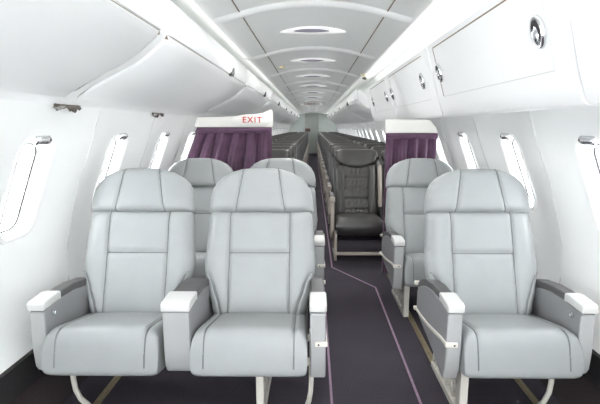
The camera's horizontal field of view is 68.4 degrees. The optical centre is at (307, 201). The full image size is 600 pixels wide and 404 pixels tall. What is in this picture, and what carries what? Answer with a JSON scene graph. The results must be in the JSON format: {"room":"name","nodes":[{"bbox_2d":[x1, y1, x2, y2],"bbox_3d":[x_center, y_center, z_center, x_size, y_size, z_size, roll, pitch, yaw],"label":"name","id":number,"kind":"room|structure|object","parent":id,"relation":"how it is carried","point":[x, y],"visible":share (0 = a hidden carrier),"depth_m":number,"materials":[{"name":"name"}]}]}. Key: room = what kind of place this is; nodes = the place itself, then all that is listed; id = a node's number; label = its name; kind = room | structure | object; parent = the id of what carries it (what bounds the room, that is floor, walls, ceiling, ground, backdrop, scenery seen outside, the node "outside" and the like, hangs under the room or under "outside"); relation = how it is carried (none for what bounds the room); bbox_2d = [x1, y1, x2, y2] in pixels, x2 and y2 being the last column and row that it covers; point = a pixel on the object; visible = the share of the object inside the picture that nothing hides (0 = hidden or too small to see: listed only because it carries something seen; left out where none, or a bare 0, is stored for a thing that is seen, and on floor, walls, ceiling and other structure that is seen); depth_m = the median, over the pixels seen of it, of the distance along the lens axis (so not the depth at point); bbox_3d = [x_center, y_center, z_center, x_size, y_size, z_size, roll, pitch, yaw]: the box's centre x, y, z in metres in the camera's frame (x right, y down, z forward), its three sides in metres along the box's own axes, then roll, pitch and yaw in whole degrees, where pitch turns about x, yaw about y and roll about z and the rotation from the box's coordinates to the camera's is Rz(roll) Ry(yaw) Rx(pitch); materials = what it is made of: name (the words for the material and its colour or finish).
{"room":"aircraft cabin","nodes":[
{"label":"aircraft cabin","id":0,"kind":"room"},
{"bbox_2d":[0,98,290,403],"bbox_3d":[-1.062,-1.038,9.540,0.295,1.390,24.025,0,10,1],"label":"wall","id":1,"kind":"structure","parent":0,"point":[39,261],"depth_m":2.06,"materials":[{"name":"plastic"}]},
{"bbox_2d":[0,349,42,403],"bbox_3d":[-1.104,-0.603,9.675,0.046,0.110,22.750,0,10,1],"label":"baseboard","id":2,"kind":"structure","parent":1,"relation":"attached to","point":[23,372],"depth_m":1.82,"materials":[{"name":"black rubber"}]},
{"bbox_2d":[0,135,56,244],"bbox_3d":[-1.192,-0.055,1.847,0.231,0.454,0.254,0,10,1],"label":"window","id":3,"kind":"structure","parent":1,"relation":"in","point":[44,147],"depth_m":1.93,"materials":[{"name":"white plastic"}]},
{"bbox_2d":[0,0,163,103],"bbox_3d":[-0.815,-0.432,0.708,0.477,0.443,2.250,0,10,1],"label":"bin","id":4,"kind":"object","parent":1,"relation":"on","point":[50,49],"visible":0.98,"depth_m":1.44,"materials":[{"name":"white plastic"}]},
{"bbox_2d":[53,103,80,112],"bbox_3d":[-1.010,-0.395,1.858,0.022,0.034,0.231,0,10,1],"label":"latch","id":5,"kind":"object","parent":4,"relation":"attached to","point":[73,108],"visible":1,"depth_m":1.87,"materials":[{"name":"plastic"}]},
{"bbox_2d":[67,107,101,279],"bbox_3d":[-1.122,0.023,2.252,0.281,1.122,0.006,0,10,1],"label":"trim","id":6,"kind":"structure","parent":1,"relation":"attached to","point":[101,107],"depth_m":2.22,"materials":[{"name":"white plastic"}]},
{"bbox_2d":[92,133,128,199],"bbox_3d":[-1.182,-0.185,2.611,0.231,0.454,0.254,0,10,1],"label":"window","id":7,"kind":"structure","parent":1,"relation":"in","point":[121,140],"depth_m":2.68,"materials":[{"name":"white plastic"}]},
{"bbox_2d":[139,112,156,167],"bbox_3d":[-1.112,-0.107,3.016,0.281,1.122,0.006,0,10,1],"label":"trim","id":8,"kind":"structure","parent":1,"relation":"attached to","point":[156,112],"depth_m":2.96,"materials":[{"name":"white plastic"}]},
{"bbox_2d":[71,0,246,116],"bbox_3d":[-0.788,-0.809,2.926,0.477,0.443,2.250,0,10,1],"label":"bin","id":9,"kind":"object","parent":1,"relation":"on","point":[183,70],"visible":0.96,"depth_m":2.33,"materials":[{"name":"white plastic"}]},
{"bbox_2d":[152,112,163,117],"bbox_3d":[-0.996,-0.578,2.942,0.022,0.036,0.250,0,10,1],"label":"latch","id":10,"kind":"object","parent":9,"relation":"attached to","point":[155,115],"visible":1,"depth_m":2.94,"materials":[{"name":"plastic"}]},
{"bbox_2d":[148,132,169,168],"bbox_3d":[-1.173,-0.315,3.374,0.231,0.454,0.254,0,10,1],"label":"window","id":11,"kind":"structure","parent":1,"relation":"in","point":[162,142],"depth_m":3.45,"materials":[{"name":"white plastic"}]},
{"bbox_2d":[179,131,195,160],"bbox_3d":[-1.163,-0.445,4.138,0.231,0.454,0.254,0,10,1],"label":"window","id":12,"kind":"structure","parent":1,"relation":"in","point":[191,136],"depth_m":4.21,"materials":[{"name":"white plastic"}]},
{"bbox_2d":[187,127,271,171],"bbox_3d":[-0.689,-0.005,3.678,0.797,1.218,0.073,0,10,1],"label":"curtain","id":13,"kind":"object","parent":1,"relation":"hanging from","point":[240,148],"visible":0.26,"depth_m":3.60,"materials":[{"name":"fabric"}]},
{"bbox_2d":[195,110,272,126],"bbox_3d":[-0.595,-0.675,3.565,0.629,0.139,0.060,0,10,1],"label":"header","id":14,"kind":"object","parent":1,"relation":"attached to","point":[201,121],"visible":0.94,"depth_m":3.54,"materials":[{"name":"grey plastic"}]},
{"bbox_2d":[231,114,270,125],"bbox_3d":[-0.451,-0.655,3.528,0.320,0.092,0.014,0,10,1],"label":"exit sign","id":15,"kind":"object","parent":14,"relation":"attached to","point":[247,119],"visible":1,"depth_m":3.52,"materials":[{"name":"white plastic"}]},
{"bbox_2d":[202,69,270,116],"bbox_3d":[-0.760,-1.186,5.144,0.477,0.443,2.250,0,10,1],"label":"bin","id":16,"kind":"object","parent":1,"relation":"on","point":[255,93],"visible":0.73,"depth_m":4.73,"materials":[{"name":"white plastic"}]},
{"bbox_2d":[249,90,281,113],"bbox_3d":[-0.733,-1.563,7.362,0.477,0.443,2.250,0,10,1],"label":"bin","id":17,"kind":"object","parent":1,"relation":"on","point":[274,103],"visible":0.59,"depth_m":6.90,"materials":[{"name":"white plastic"}]},
{"bbox_2d":[273,100,287,119],"bbox_3d":[-0.705,-1.940,9.580,0.477,0.443,2.250,0,10,1],"label":"bin","id":18,"kind":"object","parent":1,"relation":"on","point":[283,109],"visible":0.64,"depth_m":9.51,"materials":[{"name":"white plastic"}]},
{"bbox_2d":[273,105,292,123],"bbox_3d":[-0.678,-2.317,11.798,0.477,0.443,2.250,0,10,1],"label":"bin","id":19,"kind":"object","parent":1,"relation":"on","point":[288,113],"visible":0.73,"depth_m":11.67,"materials":[{"name":"white plastic"}]},
{"bbox_2d":[278,110,295,123],"bbox_3d":[-0.650,-2.695,14.016,0.477,0.443,2.250,0,10,1],"label":"bin","id":20,"kind":"object","parent":1,"relation":"on","point":[293,114],"visible":0.67,"depth_m":13.89,"materials":[{"name":"white plastic"}]},
{"bbox_2d":[283,112,297,124],"bbox_3d":[-0.623,-3.072,16.234,0.477,0.443,2.250,0,10,1],"label":"bin","id":21,"kind":"object","parent":1,"relation":"on","point":[296,115],"visible":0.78,"depth_m":16.02,"materials":[{"name":"white plastic"}]},
{"bbox_2d":[287,114,299,124],"bbox_3d":[-0.595,-3.449,18.452,0.477,0.443,2.250,0,10,1],"label":"bin","id":22,"kind":"object","parent":1,"relation":"on","point":[297,118],"visible":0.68,"depth_m":18.40,"materials":[{"name":"white plastic"}]},
{"bbox_2d":[64,154,560,403],"bbox_3d":[0.117,-0.353,9.652,2.600,0.060,23.250,0,10,1],"label":"floor","id":23,"kind":"structure","parent":0,"point":[367,365],"depth_m":2.22,"materials":[{"name":"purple carpet"}]},
{"bbox_2d":[93,376,120,403],"bbox_3d":[-0.968,1.049,1.205,0.032,0.007,5.200,0,10,1],"label":"trim","id":24,"kind":"structure","parent":23,"relation":"attached to","point":[115,379],"depth_m":2.10,"materials":[{"name":"metal"}]},
{"bbox_2d":[26,168,326,403],"bbox_3d":[-0.520,0.386,2.058,1.221,1.041,0.663,0,10,1],"label":"seat","id":25,"kind":"object","parent":23,"relation":"on","point":[139,307],"visible":1,"depth_m":2.10,"materials":[{"name":"grey leather"}]},
{"bbox_2d":[41,312,165,375],"bbox_3d":[-0.838,0.625,2.027,0.474,0.285,0.514,0,10,1],"label":"seat cushion","id":26,"kind":"object","parent":25,"relation":"on","point":[72,343],"depth_m":1.79,"materials":[{"name":"grey leather"}]},
{"bbox_2d":[190,313,307,376],"bbox_3d":[-0.235,0.626,2.020,0.474,0.285,0.514,0,10,1],"label":"seat cushion","id":27,"kind":"object","parent":25,"relation":"on","point":[221,344],"depth_m":1.78,"materials":[{"name":"grey leather"}]},
{"bbox_2d":[168,158,324,279],"bbox_3d":[-0.488,0.220,3.092,1.221,1.020,0.663,0,10,1],"label":"seat","id":28,"kind":"object","parent":23,"relation":"on","point":[203,174],"visible":0.18,"depth_m":3.20,"materials":[{"name":"grey leather"}]},
{"bbox_2d":[194,252,205,277],"bbox_3d":[-0.805,0.455,3.060,0.474,0.279,0.514,0,10,1],"label":"seat cushion","id":29,"kind":"object","parent":28,"relation":"on","point":[200,272],"depth_m":2.82,"materials":[{"name":"grey leather"}]},
{"bbox_2d":[272,149,291,157],"bbox_3d":[-0.615,0.007,4.315,1.015,1.020,0.591,0,10,1],"label":"seat","id":30,"kind":"object","parent":23,"relation":"on","point":[276,153],"visible":0.03,"depth_m":4.41,"materials":[{"name":"grey leather"}]},
{"bbox_2d":[272,146,294,158],"bbox_3d":[-0.605,-0.127,5.104,1.015,1.020,0.591,0,10,1],"label":"seat","id":31,"kind":"object","parent":23,"relation":"on","point":[292,150],"visible":0.02,"depth_m":5.21,"materials":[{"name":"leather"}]},
{"bbox_2d":[272,143,297,159],"bbox_3d":[-0.595,-0.261,5.892,1.015,1.020,0.591,0,10,1],"label":"seat","id":32,"kind":"object","parent":23,"relation":"on","point":[273,144],"visible":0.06,"depth_m":6.00,"materials":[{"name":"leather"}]},
{"bbox_2d":[272,141,298,159],"bbox_3d":[-0.585,-0.396,6.681,1.015,1.020,0.591,0,10,1],"label":"seat","id":33,"kind":"object","parent":23,"relation":"on","point":[293,142],"visible":0.02,"depth_m":6.79,"materials":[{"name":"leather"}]},
{"bbox_2d":[272,140,300,160],"bbox_3d":[-0.576,-0.529,7.470,1.015,1.020,0.591,0,10,1],"label":"seat","id":34,"kind":"object","parent":23,"relation":"on","point":[298,141],"visible":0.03,"depth_m":7.58,"materials":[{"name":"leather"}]},
{"bbox_2d":[272,139,303,161],"bbox_3d":[-0.566,-0.664,8.258,1.015,1.020,0.591,0,10,1],"label":"seat","id":35,"kind":"object","parent":23,"relation":"on","point":[273,140],"visible":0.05,"depth_m":8.36,"materials":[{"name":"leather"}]},
{"bbox_2d":[272,138,304,162],"bbox_3d":[-0.556,-0.798,9.047,1.015,1.020,0.591,0,10,1],"label":"seat","id":36,"kind":"object","parent":23,"relation":"on","point":[303,159],"visible":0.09,"depth_m":9.15,"materials":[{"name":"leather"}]},
{"bbox_2d":[272,137,305,158],"bbox_3d":[-0.546,-0.932,9.835,1.015,1.020,0.591,0,10,1],"label":"seat","id":37,"kind":"object","parent":23,"relation":"on","point":[272,137],"visible":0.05,"depth_m":9.94,"materials":[{"name":"black leather"}]},
{"bbox_2d":[272,136,305,162],"bbox_3d":[-0.536,-1.066,10.624,1.015,1.020,0.591,0,10,1],"label":"seat","id":38,"kind":"object","parent":23,"relation":"on","point":[272,136],"visible":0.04,"depth_m":10.73,"materials":[{"name":"black leather"}]},
{"bbox_2d":[274,135,306,151],"bbox_3d":[-0.517,-1.334,12.201,1.015,1.020,0.591,0,10,1],"label":"seat","id":39,"kind":"object","parent":23,"relation":"on","point":[274,135],"visible":0.06,"depth_m":12.31,"materials":[{"name":"black leather"}]},
{"bbox_2d":[278,134,307,158],"bbox_3d":[-0.497,-1.602,13.779,1.015,1.020,0.591,0,10,1],"label":"seat","id":40,"kind":"object","parent":23,"relation":"on","point":[278,134],"visible":0.04,"depth_m":13.88,"materials":[{"name":"black leather"}]},
{"bbox_2d":[284,136,306,163],"bbox_3d":[-0.527,-1.200,11.413,1.015,1.020,0.591,0,10,1],"label":"seat","id":41,"kind":"object","parent":23,"relation":"on","point":[284,136],"visible":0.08,"depth_m":11.52,"materials":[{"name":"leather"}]},
{"bbox_2d":[308,159,332,403],"bbox_3d":[0.074,-0.362,9.524,0.270,0.002,22.100,0,10,1],"label":"trim","id":42,"kind":"structure","parent":23,"relation":"on","point":[328,353],"depth_m":2.32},
{"bbox_2d":[319,136,342,165],"bbox_3d":[0.806,-1.197,11.397,1.015,1.020,0.591,0,10,1],"label":"seat","id":43,"kind":"object","parent":23,"relation":"on","point":[322,136],"visible":0.06,"depth_m":11.50,"materials":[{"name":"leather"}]},
{"bbox_2d":[318,134,347,167],"bbox_3d":[0.836,-1.599,13.763,1.015,1.020,0.591,0,10,1],"label":"seat","id":44,"kind":"object","parent":23,"relation":"on","point":[321,134],"visible":0.06,"depth_m":13.87,"materials":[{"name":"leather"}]},
{"bbox_2d":[319,135,351,172],"bbox_3d":[0.816,-1.331,12.185,1.015,1.020,0.591,0,10,1],"label":"seat","id":45,"kind":"object","parent":23,"relation":"on","point":[321,135],"visible":0.07,"depth_m":12.29,"materials":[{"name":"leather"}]},
{"bbox_2d":[320,136,357,179],"bbox_3d":[0.797,-1.063,10.608,1.015,1.020,0.591,0,10,1],"label":"seat","id":46,"kind":"object","parent":23,"relation":"on","point":[323,136],"visible":0.06,"depth_m":10.72,"materials":[{"name":"black leather"}]},
{"bbox_2d":[320,137,361,183],"bbox_3d":[0.787,-0.929,9.819,1.015,1.020,0.591,0,10,1],"label":"seat","id":47,"kind":"object","parent":23,"relation":"on","point":[323,137],"visible":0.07,"depth_m":9.93,"materials":[{"name":"black leather"}]},
{"bbox_2d":[321,138,365,175],"bbox_3d":[0.777,-0.795,9.031,1.015,1.020,0.591,0,10,1],"label":"seat","id":48,"kind":"object","parent":23,"relation":"on","point":[322,159],"visible":0.05,"depth_m":9.14,"materials":[{"name":"black leather"}]},
{"bbox_2d":[321,139,370,195],"bbox_3d":[0.767,-0.661,8.242,1.015,1.020,0.591,0,10,1],"label":"seat","id":49,"kind":"object","parent":23,"relation":"on","point":[350,140],"visible":0.07,"depth_m":8.35,"materials":[{"name":"black leather"}]},
{"bbox_2d":[322,140,377,202],"bbox_3d":[0.757,-0.527,7.454,1.015,1.020,0.591,0,10,1],"label":"seat","id":50,"kind":"object","parent":23,"relation":"on","point":[327,141],"visible":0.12,"depth_m":7.56,"materials":[{"name":"black leather"}]},
{"bbox_2d":[323,141,384,211],"bbox_3d":[0.748,-0.393,6.665,1.015,1.020,0.591,0,10,1],"label":"seat","id":51,"kind":"object","parent":23,"relation":"on","point":[363,143],"visible":0.05,"depth_m":6.77,"materials":[{"name":"black leather"}]},
{"bbox_2d":[325,143,384,223],"bbox_3d":[0.738,-0.259,5.876,1.015,1.020,0.591,0,10,1],"label":"seat","id":52,"kind":"object","parent":23,"relation":"on","point":[369,145],"visible":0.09,"depth_m":5.98,"materials":[{"name":"black leather"}]},
{"bbox_2d":[327,146,384,238],"bbox_3d":[0.728,-0.125,5.088,1.015,1.020,0.591,0,10,1],"label":"seat","id":53,"kind":"object","parent":23,"relation":"on","point":[330,187],"visible":0.1,"depth_m":5.19,"materials":[{"name":"black leather"}]},
{"bbox_2d":[377,200,379,216],"bbox_3d":[0.964,0.078,5.057,0.452,0.216,0.468,0,10,1],"label":"seat cushion","id":54,"kind":"object","parent":53,"relation":"on","point":[378,208],"depth_m":4.83,"materials":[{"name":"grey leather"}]},
{"bbox_2d":[329,149,384,260],"bbox_3d":[0.718,0.009,4.299,1.015,1.020,0.591,0,10,1],"label":"seat","id":55,"kind":"object","parent":23,"relation":"on","point":[353,210],"visible":0.56,"depth_m":4.39,"materials":[{"name":"grey leather"}]},
{"bbox_2d":[334,213,382,235],"bbox_3d":[0.484,0.211,4.274,0.452,0.216,0.468,0,10,1],"label":"seat cushion","id":56,"kind":"object","parent":55,"relation":"on","point":[346,224],"depth_m":4.05,"materials":[{"name":"black leather"}]},
{"bbox_2d":[317,159,421,403],"bbox_3d":[0.447,-0.362,9.519,0.332,0.002,22.100,0,10,1],"label":"trim","id":57,"kind":"structure","parent":23,"relation":"on","point":[393,333],"depth_m":2.85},
{"bbox_2d":[387,275,432,362],"bbox_3d":[0.657,1.053,1.185,0.032,0.007,5.200,0,10,1],"label":"trim","id":58,"kind":"structure","parent":23,"relation":"on","point":[429,354],"depth_m":2.63,"materials":[{"name":"metal"}]},
{"bbox_2d":[379,158,452,316],"bbox_3d":[0.847,0.223,3.075,0.608,1.020,0.670,0,10,1],"label":"seat","id":59,"kind":"object","parent":23,"relation":"on","point":[407,180],"visible":0.54,"depth_m":3.15,"materials":[{"name":"grey leather"}]},
{"bbox_2d":[402,253,425,286],"bbox_3d":[0.858,0.459,3.040,0.474,0.279,0.514,0,10,1],"label":"seat cushion","id":60,"kind":"object","parent":59,"relation":"on","point":[412,263],"depth_m":2.80,"materials":[{"name":"grey leather"}]},
{"bbox_2d":[413,169,598,403],"bbox_3d":[0.857,0.389,2.041,0.608,1.041,0.670,0,10,1],"label":"seat","id":61,"kind":"object","parent":23,"relation":"on","point":[483,309],"visible":1,"depth_m":2.08,"materials":[{"name":"grey leather"}]},
{"bbox_2d":[459,314,583,378],"bbox_3d":[0.868,0.628,2.006,0.474,0.285,0.514,0,10,1],"label":"seat cushion","id":62,"kind":"object","parent":61,"relation":"on","point":[498,346],"depth_m":1.77,"materials":[{"name":"grey leather"}]},
{"bbox_2d":[514,379,538,403],"bbox_3d":[1.032,1.054,1.181,0.032,0.007,5.200,0,10,1],"label":"trim","id":63,"kind":"structure","parent":23,"relation":"on","point":[519,382],"depth_m":2.09,"materials":[{"name":"metal"}]},
{"bbox_2d":[288,112,337,131],"bbox_3d":[0.257,-3.260,20.806,2.573,1.935,0.120,0,10,1],"label":"wall","id":64,"kind":"structure","parent":0,"point":[326,125],"depth_m":20.69,"materials":[{"name":"grey plastic"}]},
{"bbox_2d":[304,113,319,153],"bbox_3d":[0.196,-3.219,20.710,0.740,1.885,0.084,0,10,1],"label":"door","id":65,"kind":"structure","parent":64,"relation":"in","point":[312,121],"depth_m":20.68,"materials":[{"name":"grey"}]},
{"bbox_2d":[169,0,467,113],"bbox_3d":[0.118,-2.244,9.381,1.740,0.116,22.750,0,10,1],"label":"ceiling","id":66,"kind":"structure","parent":0,"point":[391,39],"depth_m":3.14,"materials":[{"name":"white plastic"}]},
{"bbox_2d":[231,0,302,110],"bbox_3d":[-0.300,-2.065,8.402,0.006,0.013,20.750,0,10,1],"label":"trim","id":67,"kind":"structure","parent":66,"relation":"attached to","point":[231,0],"depth_m":3.05,"materials":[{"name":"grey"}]},
{"bbox_2d":[300,102,322,105],"bbox_3d":[0.110,-2.674,12.017,0.620,0.095,0.089,0,10,1],"label":"aisle sign","id":68,"kind":"object","parent":66,"relation":"attached to","point":[304,103],"visible":0.96,"depth_m":11.98,"materials":[{"name":"white plastic"}]},
{"bbox_2d":[248,46,377,59],"bbox_3d":[0.049,-1.290,3.828,1.140,0.104,0.110,0,10,1],"label":"trim","id":69,"kind":"structure","parent":66,"relation":"attached to","point":[306,47],"depth_m":3.79,"materials":[{"name":"white plastic"}]},
{"bbox_2d":[276,80,349,87],"bbox_3d":[0.083,-1.756,6.568,1.140,0.104,0.110,0,10,1],"label":"trim","id":70,"kind":"structure","parent":66,"relation":"attached to","point":[307,80],"depth_m":6.53,"materials":[{"name":"white plastic"}]},
{"bbox_2d":[283,88,342,94],"bbox_3d":[0.100,-1.989,7.938,1.140,0.104,0.110,0,10,1],"label":"trim","id":71,"kind":"structure","parent":66,"relation":"attached to","point":[310,88],"depth_m":7.90,"materials":[{"name":"white plastic"}]},
{"bbox_2d":[288,94,337,98],"bbox_3d":[0.117,-2.222,9.309,1.140,0.104,0.110,0,10,1],"label":"trim","id":72,"kind":"structure","parent":66,"relation":"attached to","point":[306,94],"depth_m":9.27,"materials":[{"name":"white plastic"}]},
{"bbox_2d":[290,98,335,102],"bbox_3d":[0.134,-2.455,10.679,1.140,0.104,0.110,0,10,1],"label":"trim","id":73,"kind":"structure","parent":66,"relation":"attached to","point":[309,98],"depth_m":10.64,"materials":[{"name":"white plastic"}]},
{"bbox_2d":[301,84,324,86],"bbox_3d":[0.091,-1.902,7.223,0.470,0.028,0.200,0,10,1],"label":"recessed light","id":74,"kind":"object","parent":66,"relation":"in","point":[309,85],"visible":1,"depth_m":7.16,"materials":[{"name":"white plastic"}]},
{"bbox_2d":[303,96,322,97],"bbox_3d":[0.125,-2.368,9.963,0.470,0.028,0.200,0,10,1],"label":"recessed light","id":75,"kind":"object","parent":66,"relation":"in","point":[308,96],"visible":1,"depth_m":9.89,"materials":[{"name":"white plastic"}]},
{"bbox_2d":[213,0,413,22],"bbox_3d":[0.032,-1.057,2.457,1.140,0.104,0.110,0,10,1],"label":"trim","id":76,"kind":"structure","parent":66,"relation":"attached to","point":[304,3],"depth_m":2.42,"materials":[{"name":"white plastic"}]},
{"bbox_2d":[281,26,345,33],"bbox_3d":[0.040,-1.203,3.112,0.470,0.028,0.200,0,10,1],"label":"recessed light","id":77,"kind":"object","parent":66,"relation":"in","point":[307,29],"visible":1,"depth_m":3.05,"materials":[{"name":"white plastic"}]},
{"bbox_2d":[292,58,334,61],"bbox_3d":[0.057,-1.436,4.482,0.470,0.028,0.200,0,10,1],"label":"recessed light","id":78,"kind":"object","parent":66,"relation":"in","point":[301,59],"visible":1,"depth_m":4.42,"materials":[{"name":"white plastic"}]},
{"bbox_2d":[296,74,330,76],"bbox_3d":[0.074,-1.669,5.853,0.470,0.028,0.200,0,10,1],"label":"recessed light","id":79,"kind":"object","parent":66,"relation":"in","point":[307,75],"visible":1,"depth_m":5.78,"materials":[{"name":"white plastic"}]},
{"bbox_2d":[302,91,324,92],"bbox_3d":[0.108,-2.135,8.593,0.470,0.028,0.200,0,10,1],"label":"recessed light","id":80,"kind":"object","parent":66,"relation":"in","point":[308,91],"visible":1,"depth_m":8.51,"materials":[{"name":"white plastic"}]},
{"bbox_2d":[266,68,361,77],"bbox_3d":[0.066,-1.523,5.198,1.140,0.104,0.110,0,10,1],"label":"trim","id":81,"kind":"structure","parent":66,"relation":"attached to","point":[301,69],"depth_m":5.16,"materials":[{"name":"white plastic"}]},
{"bbox_2d":[331,0,394,98],"bbox_3d":[0.510,-2.063,8.392,0.006,0.013,20.750,0,10,1],"label":"trim","id":82,"kind":"structure","parent":66,"relation":"attached to","point":[394,0],"depth_m":3.07,"materials":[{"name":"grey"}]},
{"bbox_2d":[335,105,599,403],"bbox_3d":[1.295,-1.034,9.511,0.295,1.390,24.025,0,10,1],"label":"wall","id":83,"kind":"structure","parent":0,"point":[577,265],"depth_m":2.17,"materials":[{"name":"plastic"}]},
{"bbox_2d":[327,114,338,124],"bbox_3d":[1.054,-3.445,18.432,0.477,0.443,2.250,0,10,1],"label":"bin","id":84,"kind":"object","parent":83,"relation":"on","point":[328,118],"visible":0.65,"depth_m":18.30,"materials":[{"name":"white plastic"}]},
{"bbox_2d":[328,112,342,124],"bbox_3d":[1.026,-3.068,16.214,0.477,0.443,2.250,0,10,1],"label":"bin","id":85,"kind":"object","parent":83,"relation":"on","point":[329,113],"visible":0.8,"depth_m":16.03,"materials":[{"name":"white plastic"}]},
{"bbox_2d":[331,109,347,123],"bbox_3d":[0.999,-2.691,13.996,0.477,0.443,2.250,0,10,1],"label":"bin","id":86,"kind":"object","parent":83,"relation":"on","point":[333,115],"visible":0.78,"depth_m":13.72,"materials":[{"name":"white plastic"}]},
{"bbox_2d":[334,105,354,123],"bbox_3d":[0.971,-2.314,11.778,0.477,0.443,2.250,0,10,1],"label":"bin","id":87,"kind":"object","parent":83,"relation":"on","point":[337,113],"visible":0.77,"depth_m":11.68,"materials":[{"name":"white plastic"}]},
{"bbox_2d":[338,99,365,122],"bbox_3d":[0.944,-1.937,9.560,0.477,0.443,2.250,0,10,1],"label":"bin","id":88,"kind":"object","parent":83,"relation":"on","point":[342,109],"visible":0.76,"depth_m":9.38,"materials":[{"name":"white plastic"}]},
{"bbox_2d":[344,89,373,121],"bbox_3d":[0.916,-1.560,7.342,0.477,0.443,2.250,0,10,1],"label":"bin","id":89,"kind":"object","parent":83,"relation":"on","point":[357,102],"visible":0.93,"depth_m":6.84,"materials":[{"name":"white plastic"}]},
{"bbox_2d":[366,76,396,121],"bbox_3d":[0.948,-1.207,5.372,0.300,0.445,1.699,0,10,1],"label":"bin","id":90,"kind":"object","parent":83,"relation":"attached to","point":[378,94],"visible":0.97,"depth_m":5.17,"materials":[{"name":"white plastic"}]},
{"bbox_2d":[382,133,437,272],"bbox_3d":[0.838,0.021,3.662,0.418,1.172,0.070,0,10,1],"label":"curtain","id":91,"kind":"object","parent":83,"relation":"hanging from","point":[399,147],"visible":0.2,"depth_m":3.58,"materials":[{"name":"fabric"}]},
{"bbox_2d":[384,119,437,132],"bbox_3d":[0.835,-0.611,3.558,0.417,0.108,0.060,0,10,1],"label":"header","id":92,"kind":"object","parent":83,"relation":"attached to","point":[391,125],"visible":0.98,"depth_m":3.53,"materials":[{"name":"grey plastic"}]},
{"bbox_2d":[385,47,447,118],"bbox_3d":[0.928,-0.925,3.712,0.300,0.445,1.629,0,10,1],"label":"bin","id":93,"kind":"object","parent":83,"relation":"attached to","point":[412,86],"visible":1,"depth_m":3.43,"materials":[{"name":"white plastic"}]},
{"bbox_2d":[359,0,490,94],"bbox_3d":[1.062,-2.015,9.347,0.172,0.600,24.025,0,10,1],"label":"trim","id":94,"kind":"structure","parent":83,"relation":"attached to","point":[468,8],"depth_m":3.10,"materials":[{"name":"white plastic"}]},
{"bbox_2d":[436,136,448,164],"bbox_3d":[1.264,-0.440,4.109,0.231,0.454,0.254,0,10,1],"label":"window","id":95,"kind":"structure","parent":83,"relation":"in","point":[440,151],"depth_m":4.20,"materials":[{"name":"white plastic"}]},
{"bbox_2d":[457,132,478,168],"bbox_3d":[1.255,-0.310,3.345,0.231,0.454,0.254,0,10,1],"label":"window","id":96,"kind":"structure","parent":83,"relation":"in","point":[468,153],"depth_m":3.42,"materials":[{"name":"white plastic"}]},
{"bbox_2d":[472,116,488,168],"bbox_3d":[1.185,-0.102,2.988,0.281,1.122,0.006,0,10,1],"label":"trim","id":97,"kind":"structure","parent":83,"relation":"attached to","point":[472,116],"depth_m":2.94,"materials":[{"name":"white plastic"}]},
{"bbox_2d":[427,0,595,116],"bbox_3d":[0.908,-0.657,2.134,0.300,0.445,1.529,0,10,1],"label":"bin","id":98,"kind":"object","parent":83,"relation":"attached to","point":[506,56],"visible":1,"depth_m":1.80,"materials":[{"name":"white plastic"}]},
{"bbox_2d":[499,133,536,210],"bbox_3d":[1.246,-0.180,2.581,0.231,0.454,0.254,0,10,1],"label":"window","id":99,"kind":"structure","parent":83,"relation":"in","point":[506,141],"depth_m":2.65,"materials":[{"name":"white plastic"}]},
{"bbox_2d":[528,111,561,283],"bbox_3d":[1.176,0.027,2.224,0.281,1.122,0.006,0,10,1],"label":"trim","id":100,"kind":"structure","parent":83,"relation":"attached to","point":[528,111],"depth_m":2.19,"materials":[{"name":"white plastic"}]},
{"bbox_2d":[566,0,599,105],"bbox_3d":[0.889,-0.395,0.596,0.300,0.445,1.549,0,10,1],"label":"bin","id":101,"kind":"object","parent":83,"relation":"attached to","point":[584,15],"visible":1,"depth_m":1.31,"materials":[{"name":"white plastic"}]},
{"bbox_2d":[573,136,599,232],"bbox_3d":[1.236,-0.050,1.817,0.231,0.454,0.254,0,10,1],"label":"window","id":102,"kind":"structure","parent":83,"relation":"in","point":[585,147],"depth_m":1.90,"materials":[{"name":"white plastic"}]},
{"bbox_2d":[584,349,599,387],"bbox_3d":[1.339,-0.598,9.646,0.046,0.110,22.750,0,10,1],"label":"baseboard","id":103,"kind":"structure","parent":83,"relation":"attached to","point":[593,373],"depth_m":1.90,"materials":[{"name":"black plastic"}]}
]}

